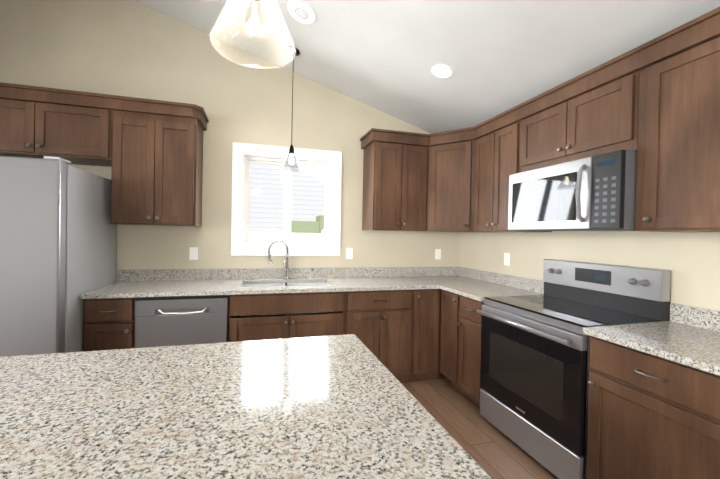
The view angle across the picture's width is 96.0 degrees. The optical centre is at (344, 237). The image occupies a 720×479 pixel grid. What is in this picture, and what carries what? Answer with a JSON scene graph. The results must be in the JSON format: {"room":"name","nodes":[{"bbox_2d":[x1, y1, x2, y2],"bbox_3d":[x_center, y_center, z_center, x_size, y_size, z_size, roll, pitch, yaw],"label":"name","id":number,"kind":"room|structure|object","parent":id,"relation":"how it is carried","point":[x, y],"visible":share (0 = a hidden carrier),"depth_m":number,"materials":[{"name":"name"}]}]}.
{"room":"kitchen","nodes":[
{"label":"kitchen","id":0,"kind":"room"},
{"bbox_2d":[0,0,459,281],"bbox_3d":[-1.363,-0.736,3.068,5.570,4.089,0.140,1,1,-15],"label":"wall","id":1,"kind":"structure","parent":0,"point":[129,48],"depth_m":3.02,"materials":[{"name":"beige paint"}]},
{"bbox_2d":[0,86,107,165],"bbox_3d":[-2.331,-0.849,2.554,0.973,0.468,0.340,1,1,-15],"label":"upper cabinet","id":2,"kind":"object","parent":1,"relation":"attached to","point":[34,123],"depth_m":2.43,"materials":[{"name":"brown wood"}]},
{"bbox_2d":[108,98,203,225],"bbox_3d":[-1.569,-0.587,2.763,0.612,0.968,0.340,1,1,-15],"label":"upper cabinet","id":3,"kind":"object","parent":1,"relation":"attached to","point":[149,152],"depth_m":2.60,"materials":[{"name":"brown wood"}]},
{"bbox_2d":[189,247,197,259],"bbox_3d":[-1.395,0.152,2.994,0.072,0.116,0.008,1,1,-15],"label":"electrical outlet","id":4,"kind":"object","parent":1,"relation":"attached to","point":[193,253],"visible":1,"depth_m":2.99,"materials":[{"name":"white plastic"}]},
{"bbox_2d":[231,142,341,255],"bbox_3d":[-0.571,-0.352,3.274,1.067,1.071,0.155,1,1,-15],"label":"window","id":5,"kind":"structure","parent":1,"relation":"in","point":[330,162],"depth_m":3.26,"materials":[{"name":"white wood"}]},
{"bbox_2d":[346,248,352,258],"bbox_3d":[0.050,0.171,3.382,0.072,0.116,0.008,1,1,-15],"label":"electrical outlet","id":6,"kind":"object","parent":1,"relation":"attached to","point":[349,253],"visible":1,"depth_m":3.38,"materials":[{"name":"white plastic"}]},
{"bbox_2d":[360,128,429,230],"bbox_3d":[0.495,-0.546,3.304,0.615,0.955,0.368,1,1,-15],"label":"upper cabinet","id":7,"kind":"object","parent":1,"relation":"attached to","point":[394,180],"visible":1,"depth_m":3.16,"materials":[{"name":"brown wood"}]},
{"bbox_2d":[435,249,440,258],"bbox_3d":[1.054,0.194,3.652,0.072,0.116,0.008,1,1,-15],"label":"electrical outlet","id":8,"kind":"object","parent":1,"relation":"attached to","point":[437,253],"visible":1,"depth_m":3.65,"materials":[{"name":"white plastic"}]},
{"bbox_2d":[133,0,719,133],"bbox_3d":[-0.527,-1.917,0.033,5.850,1.858,6.400,1,1,-15],"label":"ceiling","id":9,"kind":"structure","parent":0,"point":[498,57],"depth_m":2.33,"materials":[{"name":"paint"}]},
{"bbox_2d":[210,0,295,68],"bbox_3d":[-0.276,-1.164,1.024,0.262,1.129,0.262,1,1,-15],"label":"pendant light","id":10,"kind":"object","parent":9,"relation":"hanging from","point":[254,9],"visible":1,"depth_m":1.03,"materials":[{"name":"clear glass"}]},
{"bbox_2d":[280,46,300,170],"bbox_3d":[-0.461,-1.130,2.859,0.200,1.061,0.200,1,1,-15],"label":"light","id":11,"kind":"object","parent":9,"relation":"hanging from","point":[291,162],"visible":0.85,"depth_m":2.85,"materials":[{"name":"brown metal"}]},
{"bbox_2d":[287,0,316,23],"bbox_3d":[-0.309,-1.629,2.350,0.211,0.071,0.220,1,1,-15],"label":"recessed light","id":12,"kind":"object","parent":9,"relation":"in","point":[301,11],"visible":1,"depth_m":2.33,"materials":[{"name":"white plastic"}]},
{"bbox_2d":[431,64,452,78],"bbox_3d":[0.761,-1.290,2.526,0.164,0.052,0.170,1,1,-15],"label":"recessed light","id":13,"kind":"object","parent":9,"relation":"in","point":[442,71],"visible":1,"depth_m":2.52,"materials":[{"name":"white plastic"}]},
{"bbox_2d":[401,378,557,478],"bbox_3d":[-0.591,1.404,0.067,5.850,0.100,6.400,1,1,-15],"label":"floor","id":14,"kind":"structure","parent":0,"point":[491,450],"depth_m":2.24,"materials":[{"name":"brown wood"}]},
{"bbox_2d":[0,156,116,356],"bbox_3d":[-2.303,0.396,2.259,0.910,1.805,0.908,1,1,-15],"label":"fridge","id":15,"kind":"object","parent":14,"relation":"on","point":[58,243],"visible":0.6,"depth_m":1.98,"materials":[{"name":"grey metal"}]},
{"bbox_2d":[83,297,135,351],"bbox_3d":[-1.747,0.864,2.575,0.322,0.884,0.655,1,1,-15],"label":"base cabinet","id":16,"kind":"object","parent":14,"relation":"on","point":[108,323],"visible":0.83,"depth_m":2.29,"materials":[{"name":"brown wood"}]},
{"bbox_2d":[135,295,227,347],"bbox_3d":[-1.286,0.874,2.696,0.627,0.880,0.600,1,1,-15],"label":"dishwasher","id":17,"kind":"object","parent":14,"relation":"on","point":[174,320],"visible":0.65,"depth_m":2.40,"materials":[{"name":"grey metal"}]},
{"bbox_2d":[0,334,490,478],"bbox_3d":[-0.979,0.884,0.629,2.395,0.914,1.123,1,1,-15],"label":"kitchen island","id":18,"kind":"object","parent":14,"relation":"on","point":[349,406],"visible":1,"depth_m":0.79,"materials":[{"name":"beige stone"}]},
{"bbox_2d":[228,282,344,341],"bbox_3d":[-0.527,0.884,2.906,0.941,0.884,0.648,1,1,-15],"label":"base cabinet","id":19,"kind":"object","parent":14,"relation":"on","point":[284,322],"visible":0.48,"depth_m":2.61,"materials":[{"name":"brown wood"}]},
{"bbox_2d":[345,290,411,382],"bbox_3d":[0.231,0.897,3.107,0.623,0.884,0.655,1,1,-15],"label":"base cabinet","id":20,"kind":"object","parent":14,"relation":"on","point":[378,324],"visible":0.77,"depth_m":2.84,"materials":[{"name":"brown wood"}]},
{"bbox_2d":[407,289,465,396],"bbox_3d":[0.996,0.911,3.188,0.894,0.884,0.895,1,1,-15],"label":"base cabinet","id":21,"kind":"object","parent":14,"relation":"on","point":[435,335],"visible":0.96,"depth_m":2.93,"materials":[{"name":"brown wood"}]},
{"bbox_2d":[80,267,481,298],"bbox_3d":[-0.242,0.382,2.968,3.417,0.130,0.661,1,1,-15],"label":"countertop","id":22,"kind":"structure","parent":21,"relation":"on","point":[131,283],"depth_m":2.94,"materials":[{"name":"stone"}]},
{"bbox_2d":[268,239,289,278],"bbox_3d":[-0.631,0.215,3.115,0.216,0.385,0.155,1,1,-15],"label":"faucet","id":23,"kind":"object","parent":22,"relation":"on","point":[286,270],"visible":1,"depth_m":3.14,"materials":[{"name":"silver metal"}]},
{"bbox_2d":[242,282,333,315],"bbox_3d":[-0.517,0.546,2.927,0.788,0.204,0.378,1,1,-15],"label":"sink basin","id":24,"kind":"object","parent":22,"relation":"in","point":[283,284],"visible":0.08,"depth_m":3.07,"materials":[{"name":"silver metal"}]},
{"bbox_2d":[440,271,543,300],"bbox_3d":[1.252,0.413,2.748,0.645,0.130,0.540,1,1,-15],"label":"countertop","id":25,"kind":"structure","parent":21,"relation":"on","point":[478,285],"depth_m":2.89,"materials":[{"name":"stone"}]},
{"bbox_2d":[458,295,484,407],"bbox_3d":[1.268,0.922,2.639,0.655,0.884,0.302,1,1,-15],"label":"base cabinet","id":26,"kind":"object","parent":14,"relation":"on","point":[470,326],"visible":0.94,"depth_m":2.56,"materials":[{"name":"brown wood"}]},
{"bbox_2d":[476,259,670,478],"bbox_3d":[1.381,0.772,2.104,0.698,1.198,0.775,1,1,-15],"label":"range","id":27,"kind":"object","parent":14,"relation":"on","point":[534,373],"visible":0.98,"depth_m":1.95,"materials":[{"name":"grey metal"}]},
{"bbox_2d":[586,336,719,478],"bbox_3d":[1.585,0.940,1.458,0.655,0.884,0.571,1,1,-15],"label":"base cabinet","id":28,"kind":"object","parent":14,"relation":"on","point":[650,416],"visible":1,"depth_m":1.39,"materials":[{"name":"brown wood"}]},
{"bbox_3d":[1.777,0.951,0.742,0.655,0.884,0.908,1,1,-15],"label":"base cabinet","id":29,"kind":"object","parent":14,"relation":"on","visible":0},
{"bbox_2d":[583,303,719,375],"bbox_3d":[1.717,0.440,1.016,0.645,0.130,1.483,1,1,-15],"label":"countertop","id":30,"kind":"structure","parent":29,"relation":"on","point":[687,335],"depth_m":1.53,"materials":[{"name":"stone"}]},
{"bbox_2d":[460,231,719,310],"bbox_3d":[2.191,0.158,0.795,0.140,2.485,6.400,1,1,-15],"label":"wall","id":31,"kind":"structure","parent":0,"point":[690,261],"depth_m":2.10,"materials":[{"name":"beige paint"}]},
{"bbox_2d":[426,127,475,231],"bbox_3d":[1.132,-0.533,3.310,0.615,0.955,0.687,1,1,-15],"label":"upper cabinet","id":32,"kind":"object","parent":31,"relation":"attached to","point":[450,179],"visible":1,"depth_m":3.10,"materials":[{"name":"brown wood"}]},
{"bbox_2d":[504,253,509,265],"bbox_3d":[1.512,0.206,3.019,0.008,0.116,0.072,1,1,-15],"label":"electrical outlet","id":33,"kind":"object","parent":31,"relation":"attached to","point":[507,259],"visible":1,"depth_m":3.01,"materials":[{"name":"white plastic"}]},
{"bbox_2d":[473,121,551,231],"bbox_3d":[1.404,-0.469,2.770,0.368,0.847,0.530,1,1,-15],"label":"upper cabinet","id":34,"kind":"object","parent":31,"relation":"attached to","point":[497,158],"visible":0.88,"depth_m":2.71,"materials":[{"name":"brown wood"}]},
{"bbox_2d":[520,71,639,172],"bbox_3d":[1.580,-0.675,2.128,0.368,0.415,0.790,1,1,-15],"label":"upper cabinet","id":35,"kind":"object","parent":31,"relation":"attached to","point":[601,120],"visible":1,"depth_m":1.98,"materials":[{"name":"brown wood"}]},
{"bbox_2d":[508,149,636,230],"bbox_3d":[1.516,-0.251,2.118,0.479,0.422,0.786,1,1,-15],"label":"microwave","id":36,"kind":"object","parent":35,"relation":"attached to","point":[595,193],"visible":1,"depth_m":1.89,"materials":[{"name":"grey metal"}]},
{"bbox_2d":[635,37,719,231],"bbox_3d":[1.774,-0.448,1.444,0.340,0.848,0.636,1,1,-15],"label":"upper cabinet","id":37,"kind":"object","parent":31,"relation":"attached to","point":[678,172],"visible":1,"depth_m":1.51,"materials":[{"name":"brown wood"}]},
{"bbox_2d":[472,7,719,138],"bbox_3d":[1.708,-0.930,1.672,0.367,0.107,2.795,1,1,-15],"label":"trim","id":38,"kind":"structure","parent":37,"relation":"attached to","point":[700,30],"depth_m":1.78,"materials":[{"name":"brown wood"}]},
{"label":"outside","id":39,"kind":"structure","parent":0,"visible":0},
{"bbox_2d":[248,163,324,240],"bbox_3d":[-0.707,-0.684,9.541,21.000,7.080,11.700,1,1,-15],"label":"window glass","id":40,"kind":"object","parent":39,"point":[319,176],"depth_m":7.06,"materials":[{"name":"glass"}]}
]}

